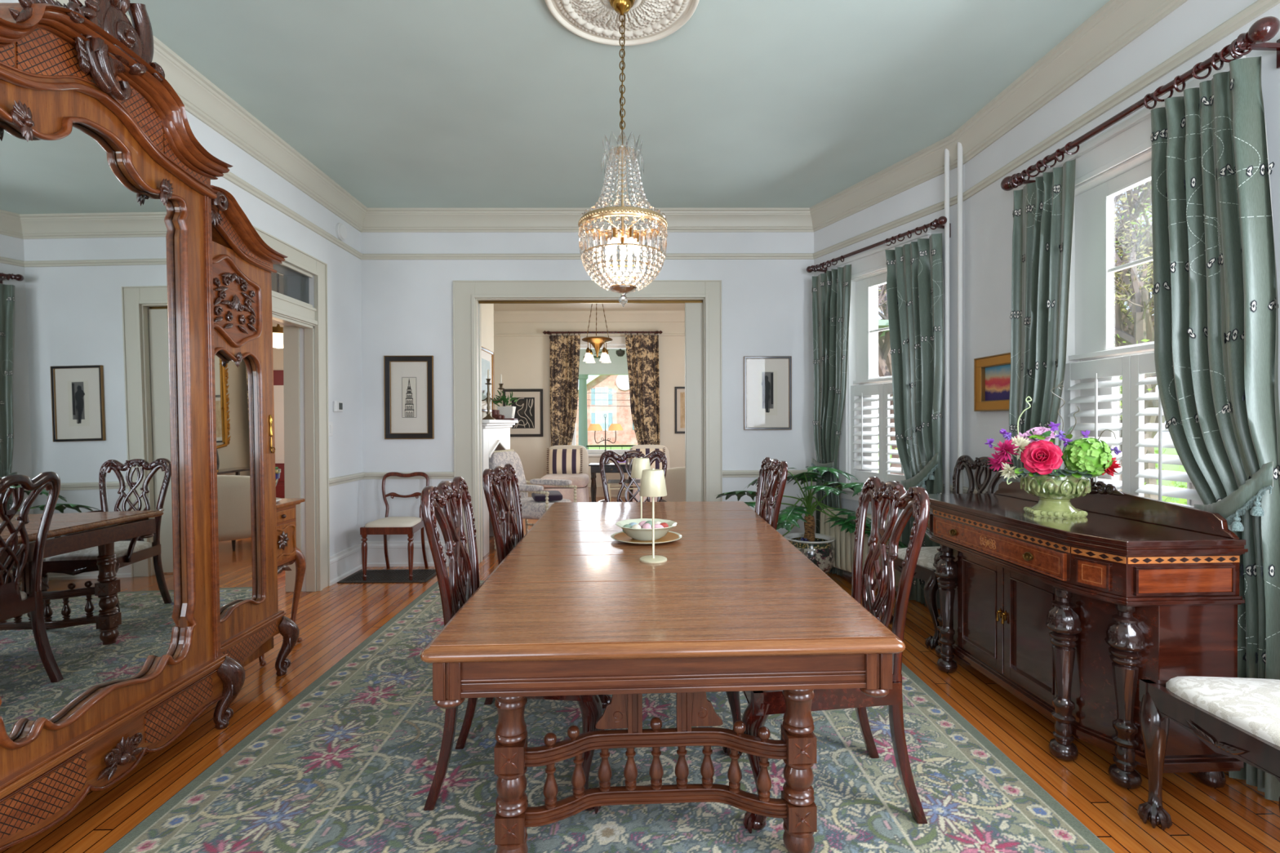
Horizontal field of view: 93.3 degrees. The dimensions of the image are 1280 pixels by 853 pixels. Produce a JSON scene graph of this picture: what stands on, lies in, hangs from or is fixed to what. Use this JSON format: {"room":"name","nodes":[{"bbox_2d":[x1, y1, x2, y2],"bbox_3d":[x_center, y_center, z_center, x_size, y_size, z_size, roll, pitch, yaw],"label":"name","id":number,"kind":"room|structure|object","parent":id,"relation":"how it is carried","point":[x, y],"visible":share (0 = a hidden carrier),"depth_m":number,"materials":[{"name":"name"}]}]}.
{"room":"dining room","nodes":[
{"label":"dining room","id":0,"kind":"room"},
{"bbox_2d":[0,0,363,591],"bbox_3d":[-2.589,-0.311,2.009,0.210,3.215,7.280,0,0,-1],"label":"wall","id":1,"kind":"structure","parent":0,"point":[344,268],"depth_m":4.93,"materials":[{"name":"paint"}]},
{"bbox_2d":[252,225,329,591],"bbox_3d":[-2.607,-0.004,4.171,0.268,2.570,1.300,0,0,-1],"label":"door frame","id":2,"kind":"structure","parent":1,"relation":"in","point":[316,337],"depth_m":4.66,"materials":[{"name":"paint"}]},
{"bbox_2d":[53,0,1187,232],"bbox_3d":[-0.091,-1.842,1.971,4.797,0.195,7.070,0,0,-1],"label":"trim","id":3,"kind":"structure","parent":1,"relation":"attached to","point":[1117,24],"depth_m":4.19,"materials":[{"name":"paint"}]},
{"bbox_2d":[222,0,1279,259],"bbox_3d":[-0.090,-1.522,1.973,4.797,0.052,7.070,0,0,-1],"label":"trim","id":4,"kind":"structure","parent":1,"relation":"attached to","point":[1259,7],"depth_m":3.87,"materials":[{"name":"paint"}]},
{"bbox_2d":[271,277,284,369],"bbox_3d":[-4.323,-0.348,8.049,3.140,3.215,0.200,0,0,-1],"label":"wall","id":5,"kind":"structure","parent":0,"point":[277,353],"depth_m":7.94,"materials":[{"name":"paint"}]},
{"bbox_2d":[273,369,284,497],"bbox_3d":[-4.709,0.262,7.923,1.100,2.000,0.052,0,0,-1],"label":"door","id":6,"kind":"structure","parent":5,"relation":"in","point":[278,386],"depth_m":7.90,"materials":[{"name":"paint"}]},
{"bbox_2d":[480,303,493,419],"bbox_3d":[-2.130,-0.346,6.449,0.810,3.215,1.450,0,0,-1],"label":"wall","id":7,"kind":"structure","parent":0,"point":[486,309],"depth_m":6.88,"materials":[{"name":"paint"}]},
{"bbox_2d":[481,346,494,412],"bbox_3d":[-1.710,-0.511,6.567,0.028,0.700,0.980,0,0,-1],"label":"framed picture","id":8,"kind":"object","parent":7,"relation":"attached to","point":[487,356],"visible":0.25,"depth_m":6.78,"materials":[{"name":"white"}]},
{"bbox_2d":[481,358,490,401],"bbox_3d":[-1.715,-0.562,6.567,0.001,0.562,0.740,0,0,-1],"label":"print","id":9,"kind":"object","parent":8,"relation":"attached to","point":[486,362],"depth_m":6.70,"materials":[{"name":"grey"}]},
{"bbox_2d":[360,231,814,560],"bbox_3d":[-0.440,-0.346,5.593,4.570,3.215,0.160,0,0,-1],"label":"wall","id":10,"kind":"structure","parent":0,"point":[407,304],"depth_m":5.50,"materials":[{"name":"paint"}]},
{"bbox_2d":[328,471,453,486],"bbox_3d":[-2.099,0.449,5.165,0.835,0.065,0.670,0,0,-1],"label":"trim","id":11,"kind":"structure","parent":10,"relation":"attached to","point":[364,475],"depth_m":5.47,"materials":[{"name":"paint"}]},
{"bbox_2d":[329,540,453,586],"bbox_3d":[-2.096,1.158,5.170,0.835,0.226,0.670,0,0,-1],"label":"baseboard","id":12,"kind":"structure","parent":10,"relation":"attached to","point":[344,563],"depth_m":5.48,"materials":[{"name":"white paint"}]},
{"bbox_2d":[383,355,434,439],"bbox_3d":[-2.093,-0.264,5.479,0.440,0.755,0.028,0,0,-1],"label":"framed picture","id":13,"kind":"object","parent":10,"relation":"attached to","point":[408,380],"visible":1,"depth_m":5.48,"materials":[{"name":"black"}]},
{"bbox_2d":[401,377,416,417],"bbox_3d":[-2.093,-0.264,5.483,0.131,0.368,0.001,0,0,-1],"label":"print","id":14,"kind":"object","parent":13,"relation":"attached to","point":[408,384],"depth_m":5.48,"materials":[{"name":"beige paper"}]},
{"bbox_2d":[453,280,722,564],"bbox_3d":[-0.471,-0.032,5.590,2.435,2.587,0.218,0,0,-1],"label":"door frame","id":15,"kind":"structure","parent":10,"relation":"in","point":[702,299],"depth_m":5.50,"materials":[{"name":"paint"}]},
{"bbox_2d":[743,355,791,430],"bbox_3d":[1.165,-0.305,5.516,0.433,0.670,0.028,0,0,-1],"label":"framed picture","id":16,"kind":"object","parent":10,"relation":"attached to","point":[767,380],"visible":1,"depth_m":5.52,"materials":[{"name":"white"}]},
{"bbox_2d":[757,370,777,415],"bbox_3d":[1.165,-0.305,5.519,0.180,0.405,0.002,0,0,-1],"label":"print","id":17,"kind":"object","parent":16,"relation":"attached to","point":[766,380],"depth_m":5.52,"materials":[{"name":"beige paper"}]},
{"bbox_2d":[722,470,839,479],"bbox_3d":[1.272,0.432,5.491,1.025,0.065,0.286,0,0,17],"label":"trim","id":18,"kind":"structure","parent":10,"relation":"attached to","point":[726,473],"depth_m":5.51,"materials":[{"name":"paint"}]},
{"bbox_2d":[493,322,684,484],"bbox_3d":[-0.326,-0.384,10.595,4.910,3.215,0.200,0,0,-1],"label":"wall","id":19,"kind":"structure","parent":0,"point":[523,362],"depth_m":10.48,"materials":[{"name":"paint"}]},
{"bbox_2d":[502,388,542,436],"bbox_3d":[-2.024,-0.235,10.460,0.690,0.825,0.028,0,0,-1],"label":"framed picture","id":20,"kind":"object","parent":19,"relation":"attached to","point":[529,406],"visible":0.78,"depth_m":10.47,"materials":[{"name":"black"}]},
{"bbox_2d":[511,397,534,428],"bbox_3d":[-2.024,-0.235,10.464,0.400,0.535,0.001,0,0,-1],"label":"print","id":21,"kind":"object","parent":20,"relation":"attached to","point":[525,406],"depth_m":10.47,"materials":[{"name":"black"}]},
{"bbox_2d":[528,484,627,497],"bbox_3d":[-0.292,1.129,8.096,4.510,0.226,4.820,0,0,-1],"label":"baseboard","id":22,"kind":"structure","parent":19,"relation":"attached to","point":[599,493],"depth_m":10.48,"materials":[{"name":"paint"}]},
{"bbox_2d":[542,330,662,338],"bbox_3d":[-0.639,-1.586,10.404,2.060,0.125,0.156,0,0,-1],"label":"curtain rod","id":23,"kind":"object","parent":19,"relation":"attached to","point":[544,332],"visible":1,"depth_m":10.35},
{"bbox_2d":[550,335,580,446],"bbox_3d":[-1.278,-0.171,10.341,0.526,2.778,0.106,0,0,-1],"label":"drape","id":24,"kind":"object","parent":23,"relation":"hanging from","point":[564,349],"visible":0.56,"depth_m":10.35,"materials":[{"name":"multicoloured fabric"}]},
{"bbox_2d":[625,334,660,444],"bbox_3d":[0.053,-0.177,10.355,0.604,2.778,0.104,0,0,-1],"label":"drape","id":25,"kind":"object","parent":23,"relation":"hanging from","point":[642,351],"visible":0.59,"depth_m":10.37,"materials":[{"name":"brown fabric"}]},
{"bbox_2d":[571,336,638,456],"bbox_3d":[-0.587,-0.520,10.560,1.530,2.070,0.260,0,0,-1],"label":"window","id":26,"kind":"structure","parent":19,"relation":"in","point":[618,342],"depth_m":10.56,"materials":[{"name":"glass"}]},
{"bbox_2d":[675,386,684,433],"bbox_3d":[0.918,-0.285,10.493,0.625,0.810,0.028,0,0,-1],"label":"framed picture","id":27,"kind":"object","parent":19,"relation":"attached to","point":[679,391],"visible":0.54,"depth_m":10.50,"materials":[{"name":"black"}]},
{"bbox_2d":[125,0,1109,311],"bbox_3d":[-1.584,-1.991,4.443,8.550,0.100,12.450,0,0,-1],"label":"ceiling","id":28,"kind":"structure","parent":0,"point":[401,104],"depth_m":3.47,"materials":[{"name":"paint"}]},
{"bbox_2d":[272,273,283,348],"bbox_3d":[-3.563,-1.356,5.950,0.270,1.175,0.268,0,0,-1],"label":"lamp","id":29,"kind":"object","parent":28,"relation":"hanging from","point":[277,331],"visible":0.4,"depth_m":5.86,"materials":[{"name":"beige"}]},
{"bbox_2d":[582,303,613,363],"bbox_3d":[-0.566,-1.413,7.984,0.410,1.115,0.410,0,0,-1],"label":"chandelier","id":30,"kind":"object","parent":28,"relation":"hanging from","point":[597,342],"visible":0.92,"depth_m":7.88,"materials":[{"name":"gold metal"}]},
{"bbox_2d":[544,0,699,45],"bbox_3d":[-0.081,-1.914,2.696,0.704,0.025,0.704,0,1,36],"label":"ceiling medallion","id":31,"kind":"object","parent":28,"relation":"attached to","point":[647,21],"visible":0.81,"depth_m":2.84,"materials":[{"name":"paint"}]},
{"bbox_2d":[577,0,667,306],"bbox_3d":[-0.078,-1.225,2.700,0.402,1.382,0.400,0,0,-22],"label":"chandelier","id":32,"kind":"object","parent":31,"relation":"hanging from","point":[620,152],"visible":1,"depth_m":2.62,"materials":[{"name":"glass"}]},
{"bbox_2d":[0,497,1279,852],"bbox_3d":[-1.447,1.332,4.694,13.200,0.120,13.000,0,0,-1],"label":"floor","id":33,"kind":"structure","parent":0,"point":[332,621],"depth_m":2.35,"materials":[{"name":"brown wood"}]},
{"bbox_2d":[0,0,299,852],"bbox_3d":[-2.077,-0.115,2.033,0.773,2.841,2.302,-1,0,-1],"label":"armoire","id":34,"kind":"object","parent":33,"relation":"on","point":[139,557],"visible":1,"depth_m":2.09,"materials":[{"name":"brown wood"}]},
{"bbox_2d":[0,119,185,742],"bbox_3d":[-1.835,-0.042,2.039,0.007,1.990,0.880,-1,0,-1],"label":"mirror","id":35,"kind":"object","parent":34,"relation":"attached to","point":[92,566],"depth_m":1.99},
{"bbox_2d":[214,351,259,617],"bbox_3d":[-1.893,0.263,2.815,0.001,1.250,0.400,-1,0,-1],"label":"mirror","id":36,"kind":"object","parent":34,"relation":"attached to","point":[235,387],"depth_m":2.84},
{"bbox_2d":[258,497,306,666],"bbox_3d":[-2.221,0.855,3.401,0.473,0.851,0.421,0,0,-1],"label":"side table","id":37,"kind":"object","parent":33,"relation":"on","point":[287,552],"visible":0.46,"depth_m":3.48,"materials":[{"name":"brown wood"}]},
{"bbox_2d":[337,568,436,583],"bbox_3d":[-2.103,1.268,5.126,0.720,0.008,0.420,0,0,-1],"label":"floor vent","id":38,"kind":"object","parent":33,"relation":"in","point":[420,575],"visible":0.91,"depth_m":5.09,"materials":[{"name":"grey metal"}]},
{"bbox_2d":[360,471,429,580],"bbox_3d":[-2.085,0.839,5.196,0.430,0.864,0.480,0,0,-1],"label":"chair","id":39,"kind":"object","parent":33,"relation":"on","point":[408,526],"visible":0.89,"depth_m":5.01,"materials":[{"name":"brown wood"}]},
{"bbox_2d":[481,419,518,556],"bbox_3d":[-1.581,0.594,6.487,0.280,1.330,1.440,0,0,-1],"label":"fireplace mantel","id":40,"kind":"object","parent":33,"relation":"on","point":[495,433],"visible":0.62,"depth_m":6.08,"materials":[{"name":"white paint"}]},
{"bbox_2d":[481,368,504,419],"bbox_3d":[-1.562,-0.330,6.231,0.332,0.520,0.130,0,0,-1],"label":"candelabrum","id":41,"kind":"object","parent":40,"relation":"on","point":[488,398],"visible":0.66,"depth_m":6.22,"materials":[{"name":"grey metal"}]},
{"bbox_2d":[481,419,518,428],"bbox_3d":[-1.583,-0.028,6.482,0.280,0.085,1.440,0,0,-1],"label":"shelf","id":42,"kind":"object","parent":40,"relation":"attached to","point":[486,424],"depth_m":6.26,"materials":[{"name":"white paint"}]},
{"bbox_2d":[491,390,518,420],"bbox_3d":[-1.550,-0.247,6.932,0.301,0.346,0.350,0,0,-1],"label":"mantel plant","id":43,"kind":"object","parent":40,"relation":"on","point":[508,412],"visible":0.85,"depth_m":6.86,"materials":[{"name":"green plant"}]},
{"bbox_2d":[488,448,577,549],"bbox_3d":[-1.172,0.758,6.398,0.817,1.002,0.685,0,0,21],"label":"armchair","id":44,"kind":"object","parent":33,"relation":"on","point":[531,508],"visible":0.47,"depth_m":6.37,"materials":[{"name":"beige fabric"}]},
{"bbox_2d":[531,490,562,501],"bbox_3d":[-0.968,0.723,6.295,0.299,0.086,0.260,0,0,-19],"label":"cushion","id":45,"kind":"object","parent":44,"relation":"on","point":[553,495],"visible":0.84,"depth_m":6.20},
{"bbox_2d":[540,444,589,502],"bbox_3d":[-1.174,0.765,9.518,0.736,0.920,0.790,0,0,-1],"label":"slipper chair","id":46,"kind":"object","parent":33,"relation":"on","point":[580,480],"visible":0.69,"depth_m":9.21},
{"bbox_2d":[546,448,582,474],"bbox_3d":[-1.207,0.556,9.676,0.574,0.414,0.167,0,0,1],"label":"striped cushion","id":47,"kind":"object","parent":46,"relation":"on","point":[560,460],"visible":1,"depth_m":9.62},
{"bbox_2d":[103,580,1115,852],"bbox_3d":[-0.105,1.278,2.258,3.050,0.009,5.400,0,0,-1],"label":"area rug","id":48,"kind":"object","parent":33,"relation":"on","point":[348,764],"visible":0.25,"depth_m":2.14,"materials":[{"name":"carpet"}]},
{"bbox_2d":[420,476,604,813],"bbox_3d":[-0.432,0.736,2.220,0.597,1.076,0.527,0,0,-2],"label":"dining chair","id":49,"kind":"object","parent":48,"relation":"on","point":[455,589],"visible":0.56,"depth_m":2.07,"materials":[{"name":"brown wood"}]},
{"bbox_2d":[482,463,612,708],"bbox_3d":[-0.410,0.731,2.952,0.597,1.076,0.527,0,0,2],"label":"dining chair","id":50,"kind":"object","parent":48,"relation":"on","point":[505,477],"visible":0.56,"depth_m":2.88,"materials":[{"name":"brown wood"}]},
{"bbox_2d":[597,449,669,502],"bbox_3d":[-0.045,0.719,4.280,0.593,1.076,0.597,0,0,-1],"label":"dining chair","id":51,"kind":"object","parent":48,"relation":"on","point":[607,455],"visible":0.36,"depth_m":4.52,"materials":[{"name":"brown wood"}]},
{"bbox_2d":[420,501,906,852],"bbox_3d":[0.097,0.891,2.773,1.348,0.752,2.632,0,0,-3],"label":"dining table","id":52,"kind":"object","parent":48,"relation":"on","point":[573,608],"visible":1,"depth_m":1.75,"materials":[{"name":"brown wood"}]},
{"bbox_2d":[631,457,650,518],"bbox_3d":[0.007,0.334,3.083,0.108,0.356,0.108,0,0,-1],"label":"table lamp","id":53,"kind":"object","parent":52,"relation":"on","point":[640,464],"visible":0.53,"depth_m":3.04,"materials":[{"name":"beige"}]},
{"bbox_2d":[610,530,682,544],"bbox_3d":[0.029,0.505,2.744,0.324,0.019,0.324,0,0,-1],"label":"charger plate","id":54,"kind":"object","parent":52,"relation":"on","point":[620,536],"visible":0.64,"depth_m":2.71,"materials":[{"name":"gold"}]},
{"bbox_2d":[615,518,677,540],"bbox_3d":[0.029,0.475,2.744,0.283,0.070,0.283,0,0,-1],"label":"footed bowl","id":55,"kind":"object","parent":54,"relation":"on","point":[634,533],"visible":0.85,"depth_m":2.67,"materials":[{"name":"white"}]},
{"bbox_2d":[639,468,666,563],"bbox_3d":[0.051,0.340,2.333,0.108,0.356,0.108,0,0,-1],"label":"table lamp","id":56,"kind":"object","parent":52,"relation":"on","point":[653,485],"visible":1,"depth_m":2.30,"materials":[{"name":"beige"}]},
{"bbox_2d":[755,457,787,529],"bbox_3d":[0.489,0.723,3.432,0.597,1.076,0.527,0,0,-2],"label":"dining chair","id":57,"kind":"object","parent":48,"relation":"on","point":[773,472],"visible":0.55,"depth_m":3.37,"materials":[{"name":"brown wood"}]},
{"bbox_2d":[722,476,929,833],"bbox_3d":[0.619,0.732,2.132,0.597,1.076,0.527,0,0,-1],"label":"dining chair","id":58,"kind":"object","parent":48,"relation":"on","point":[915,501],"visible":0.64,"depth_m":1.95,"materials":[{"name":"brown wood"}]},
{"bbox_2d":[588,462,633,502],"bbox_3d":[-0.419,0.898,9.102,0.680,0.675,0.400,0,0,-1],"label":"console table","id":59,"kind":"object","parent":33,"relation":"on","point":[609,468],"visible":0.48,"depth_m":8.93,"materials":[{"name":"black paint"}]},
{"bbox_2d":[587,414,622,463],"bbox_3d":[-0.522,0.189,9.116,0.540,0.744,0.230,0,0,-1],"label":"lamp","id":60,"kind":"object","parent":59,"relation":"on","point":[593,427],"visible":0.96,"depth_m":9.05,"materials":[{"name":"grey metal"}]},
{"bbox_2d":[626,444,670,502],"bbox_3d":[0.155,0.759,9.583,0.736,0.920,0.790,0,0,-1],"label":"slipper chair","id":61,"kind":"object","parent":33,"relation":"on","point":[636,446],"visible":0.23,"depth_m":9.82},
{"bbox_2d":[662,466,685,502],"bbox_3d":[1.027,0.829,6.811,1.610,0.834,0.814,0,0,-1],"label":"sofa","id":62,"kind":"object","parent":33,"relation":"on","point":[675,477],"visible":0.2,"depth_m":6.55,"materials":[{"name":"beige fabric"}]},
{"bbox_2d":[783,532,835,574],"bbox_3d":[1.389,1.082,4.954,0.408,0.352,0.408,0,0,-1],"label":"planter","id":63,"kind":"object","parent":33,"relation":"on","point":[820,552],"visible":0.56,"depth_m":4.79,"materials":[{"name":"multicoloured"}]},
{"bbox_2d":[715,466,907,548],"bbox_3d":[1.214,0.645,4.704,1.457,0.632,1.168,0,0,-1],"label":"potted plant","id":64,"kind":"object","parent":63,"relation":"in","point":[849,522],"visible":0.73,"depth_m":4.76,"materials":[{"name":"green"}]},
{"bbox_2d":[820,506,902,599],"bbox_3d":[1.770,0.973,4.793,0.216,0.570,0.800,0,0,-22],"label":"radiator","id":65,"kind":"object","parent":33,"relation":"on","point":[843,544],"visible":0.22,"depth_m":4.85,"materials":[{"name":"beige metal"}]},
{"bbox_2d":[944,148,950,493],"bbox_3d":[2.107,-0.339,4.147,0.060,3.200,0.060,0,0,-1],"label":"pipe","id":66,"kind":"object","parent":33,"relation":"on","point":[947,470],"visible":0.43,"depth_m":4.13,"materials":[{"name":"metal"}]},
{"bbox_2d":[885,455,1013,649],"bbox_3d":[1.885,0.728,3.721,0.597,1.076,0.527,0,0,-11],"label":"dining chair","id":67,"kind":"object","parent":33,"relation":"on","point":[925,571],"visible":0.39,"depth_m":3.68,"materials":[{"name":"wood"}]},
{"bbox_2d":[957,142,963,493],"bbox_3d":[2.141,-0.339,4.042,0.060,3.200,0.060,0,0,-1],"label":"pipe","id":68,"kind":"object","parent":33,"relation":"on","point":[960,200],"visible":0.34,"depth_m":4.03,"materials":[{"name":"metal"}]},
{"bbox_2d":[924,477,1248,789],"bbox_3d":[1.802,0.738,2.741,0.496,1.070,1.368,0,0,-3],"label":"sideboard","id":69,"kind":"object","parent":33,"relation":"on","point":[1068,616],"visible":0.96,"depth_m":2.28,"materials":[{"name":"brown wood"}]},
{"bbox_2d":[1020,473,1090,518],"bbox_3d":[1.817,0.294,2.648,0.256,0.182,0.256,0,0,-18],"label":"urn","id":70,"kind":"object","parent":69,"relation":"on","point":[1055,494],"visible":0.98,"depth_m":2.57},
{"bbox_2d":[984,381,1122,484],"bbox_3d":[1.755,0.029,2.601,0.498,0.454,0.203,0,1,40],"label":"flower arrangement","id":71,"kind":"object","parent":70,"relation":"in","point":[1087,457],"visible":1,"depth_m":2.56,"materials":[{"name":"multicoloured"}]},
{"bbox_2d":[1020,473,1090,499],"bbox_3d":[1.816,0.259,2.648,0.256,0.112,0.256,0,0,-18],"label":"bowl","id":72,"kind":"object","parent":70,"relation":"on","point":[1046,486],"depth_m":2.56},
{"bbox_2d":[994,481,1239,538],"bbox_3d":[2.035,0.327,2.749,0.023,0.112,1.317,0,0,-3],"label":"backsplash","id":73,"kind":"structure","parent":69,"relation":"on","point":[1130,506],"depth_m":2.44,"materials":[{"name":"brown wood"}]},
{"bbox_2d":[1137,675,1279,830],"bbox_3d":[1.913,0.742,1.727,0.597,1.076,0.527,0,0,-1],"label":"dining chair","id":74,"kind":"object","parent":33,"relation":"on","point":[1238,718],"visible":1,"depth_m":1.79,"materials":[{"name":"wood"}]},
{"bbox_2d":[871,285,878,472],"bbox_3d":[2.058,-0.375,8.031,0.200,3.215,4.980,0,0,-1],"label":"window frame","id":75,"kind":"structure","parent":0,"point":[874,290],"depth_m":5.54,"materials":[{"name":"paint"}]},
{"bbox_2d":[813,164,964,533],"bbox_3d":[1.970,-0.351,4.836,0.160,3.215,1.620,0,0,-22],"label":"wall","id":76,"kind":"structure","parent":0,"point":[930,193],"depth_m":4.39,"materials":[{"name":"paint"}]},
{"bbox_2d":[806,216,951,273],"bbox_3d":[1.824,-1.367,4.759,0.155,0.120,1.463,0,0,-22],"label":"curtain rod","id":77,"kind":"object","parent":76,"relation":"attached to","point":[939,223],"visible":0.96,"depth_m":4.52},
{"bbox_2d":[811,264,851,575],"bbox_3d":[1.603,-0.040,5.140,0.130,2.568,0.489,0,0,-27],"label":"drape","id":78,"kind":"object","parent":77,"relation":"hanging from","point":[831,290],"visible":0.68,"depth_m":5.12,"materials":[{"name":"green fabric"}]},
{"bbox_2d":[884,233,944,608],"bbox_3d":[1.937,-0.036,4.321,0.143,2.568,0.514,0,0,-22],"label":"drape","id":79,"kind":"object","parent":77,"relation":"hanging from","point":[914,277],"visible":0.65,"depth_m":4.28,"materials":[{"name":"green fabric"}]},
{"bbox_2d":[835,229,931,503],"bbox_3d":[1.954,-0.396,4.796,0.220,2.025,1.000,0,0,-22],"label":"window","id":80,"kind":"structure","parent":76,"relation":"in","point":[869,268],"depth_m":5.06,"materials":[{"name":"white paint"}]},
{"bbox_2d":[850,382,883,482],"bbox_3d":[1.864,0.073,4.959,0.076,0.835,0.365,0,0,-22],"label":"plantation shutter","id":81,"kind":"object","parent":80,"relation":"attached to","point":[874,388],"visible":0.85,"depth_m":4.96,"materials":[{"name":"white paint"}]},
{"bbox_2d":[883,382,906,483],"bbox_3d":[2.003,0.075,4.620,0.076,0.835,0.365,0,0,-22],"label":"plantation shutter","id":82,"kind":"object","parent":80,"relation":"attached to","point":[887,387],"visible":0.43,"depth_m":4.74,"materials":[{"name":"white paint"}]},
{"bbox_2d":[964,0,1279,492],"bbox_3d":[2.337,-0.337,2.711,0.160,3.215,2.750,0,0,-3],"label":"wall","id":83,"kind":"structure","parent":0,"point":[988,217],"depth_m":3.38,"materials":[{"name":"paint"}]},
{"bbox_2d":[973,352,1010,411],"bbox_3d":[2.190,-0.266,3.663,0.043,0.340,0.485,0,0,-3],"label":"framed picture","id":84,"kind":"object","parent":83,"relation":"attached to","point":[992,374],"visible":0.56,"depth_m":3.75,"materials":[{"name":"orange"}]},
{"bbox_2d":[985,364,1010,400],"bbox_3d":[2.202,-0.266,3.664,0.001,0.210,0.355,0,0,-3],"label":"print","id":85,"kind":"object","parent":84,"relation":"attached to","point":[997,378],"depth_m":3.71},
{"bbox_2d":[1000,16,1279,191],"bbox_3d":[2.163,-1.344,2.751,0.175,0.130,1.418,0,0,-3],"label":"curtain rod","id":86,"kind":"object","parent":83,"relation":"attached to","point":[1265,28],"visible":0.95,"depth_m":2.36,"materials":[{"name":"wood"}]},
{"bbox_2d":[1004,158,1075,481],"bbox_3d":[2.091,-0.028,3.185,0.128,2.568,0.456,0,0,-8],"label":"drape","id":87,"kind":"object","parent":86,"relation":"hanging from","point":[1042,214],"visible":0.54,"depth_m":3.16,"materials":[{"name":"green fabric"}]},
{"bbox_2d":[1151,54,1279,801],"bbox_3d":[2.128,-0.021,2.259,0.141,2.568,0.526,0,0,-1],"label":"drape","id":88,"kind":"object","parent":86,"relation":"hanging from","point":[1215,291],"visible":0.77,"depth_m":2.20,"materials":[{"name":"green fabric"}]},
{"bbox_2d":[1038,55,1245,506],"bbox_3d":[2.303,-0.383,2.799,0.220,2.025,1.090,0,0,-3],"label":"window","id":89,"kind":"structure","parent":83,"relation":"in","point":[1090,335],"depth_m":3.02,"materials":[{"name":"white paint"}]},
{"bbox_2d":[1064,355,1130,493],"bbox_3d":[2.271,0.086,3.007,0.076,0.835,0.409,0,0,-3],"label":"plantation shutter","id":90,"kind":"object","parent":89,"relation":"attached to","point":[1117,366],"visible":0.59,"depth_m":2.94,"materials":[{"name":"white paint"}]},
{"bbox_2d":[1130,352,1201,507],"bbox_3d":[2.290,0.089,2.596,0.076,0.835,0.409,0,0,-3],"label":"plantation shutter","id":91,"kind":"object","parent":89,"relation":"attached to","point":[1141,364],"visible":0.28,"depth_m":2.71,"materials":[{"name":"white paint"}]},
{"bbox_3d":[-0.132,1.361,12.209,10.000,0.200,3.000,0,0,-1],"label":"floor","id":92,"kind":"structure","parent":0,"visible":0},
{"bbox_2d":[578,374,587,449],"bbox_3d":[-1.272,0.052,13.487,0.280,2.410,0.280,0,0,-1],"label":"porch column","id":93,"kind":"structure","parent":92,"relation":"on","point":[583,424],"depth_m":13.40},
{"bbox_2d":[578,348,628,375],"bbox_3d":[-0.159,-1.478,13.489,10.000,0.640,0.240,0,0,-1],"label":"beam","id":94,"kind":"structure","parent":93,"relation":"on","point":[618,365],"depth_m":13.38,"materials":[{"name":"white paint"}]},
{"bbox_3d":[-2.653,-0.355,8.058,0.200,3.215,4.820,0,0,-1],"label":"wall","id":95,"kind":"structure","parent":0,"visible":0},
{"bbox_2d":[493,310,684,322],"bbox_3d":[-0.304,-1.880,8.059,4.510,0.185,4.850,0,0,-1],"label":"trim","id":96,"kind":"structure","parent":95,"relation":"attached to","point":[676,316],"depth_m":10.43,"materials":[{"name":"paint"}]},
{"bbox_2d":[493,333,684,336],"bbox_3d":[-0.303,-1.568,8.076,4.510,0.040,4.820,0,0,-1],"label":"trim","id":97,"kind":"structure","parent":95,"relation":"attached to","point":[513,335],"depth_m":10.46,"materials":[{"name":"paint"}]},
{"label":"outside","id":98,"kind":"structure","parent":0,"visible":0},
{"bbox_2d":[577,435,1186,504],"bbox_3d":[-0.443,2.135,40.014,120.000,0.350,160.000,0,0,-1],"label":"ground","id":99,"kind":"structure","parent":98,"point":[1172,451],"depth_m":30.21,"materials":[{"name":"green plant"}]},
{"bbox_2d":[575,374,637,444],"bbox_3d":[-1.533,-2.635,63.869,11.200,8.850,9.200,0,0,-1],"label":"brick house","id":100,"kind":"structure","parent":99,"relation":"on","point":[619,384],"depth_m":59.95,"materials":[{"name":"orange brick"}]},
{"bbox_2d":[615,374,629,390],"bbox_3d":[-1.497,-4.482,59.956,1.800,1.800,0.200,0,0,-1],"label":"round vent","id":101,"kind":"object","parent":100,"relation":"attached to","point":[622,383],"depth_m":59.86,"materials":[{"name":"white plastic"}]},
{"bbox_2d":[878,283,904,475],"bbox_3d":[5.329,-1.215,11.604,5.911,6.849,4.854,-1,1,-43],"label":"tree","id":102,"kind":"object","parent":99,"relation":"on","point":[883,371],"visible":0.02,"depth_m":10.91,"materials":[{"name":"beige plant"}]},
{"bbox_2d":[878,216,1154,473],"bbox_3d":[7.442,-1.826,13.222,8.892,8.089,7.715,0,1,41],"label":"tree","id":103,"kind":"object","parent":99,"relation":"on","point":[881,340],"visible":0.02,"depth_m":13.89,"materials":[{"name":"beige plant"}]},
{"bbox_2d":[878,448,1186,504],"bbox_3d":[10.845,1.347,13.121,11.178,1.700,18.131,0,0,-1],"label":"shrubs","id":104,"kind":"object","parent":99,"relation":"on","point":[1165,499],"visible":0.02,"depth_m":13.57,"materials":[{"name":"green plant"}]},
{"bbox_2d":[1113,188,1154,451],"bbox_3d":[10.245,-2.165,11.992,7.629,8.608,11.463,0,0,-26],"label":"tree","id":105,"kind":"object","parent":99,"relation":"on","point":[1143,220],"visible":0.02,"depth_m":12.49,"materials":[{"name":"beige plant"}]},
{"bbox_2d":[1113,186,1158,480],"bbox_3d":[7.335,-0.882,9.377,5.463,6.147,4.730,0,0,-12],"label":"tree","id":106,"kind":"object","parent":99,"relation":"on","point":[1135,295],"visible":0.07,"depth_m":9.36,"materials":[{"name":"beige plant"}]},
{"bbox_2d":[1113,180,1165,500],"bbox_3d":[9.319,-1.808,11.500,5.831,7.921,7.348,0,0,-23],"label":"tree","id":107,"kind":"object","parent":99,"relation":"on","point":[1144,201],"visible":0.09,"depth_m":10.44,"materials":[{"name":"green plant"}]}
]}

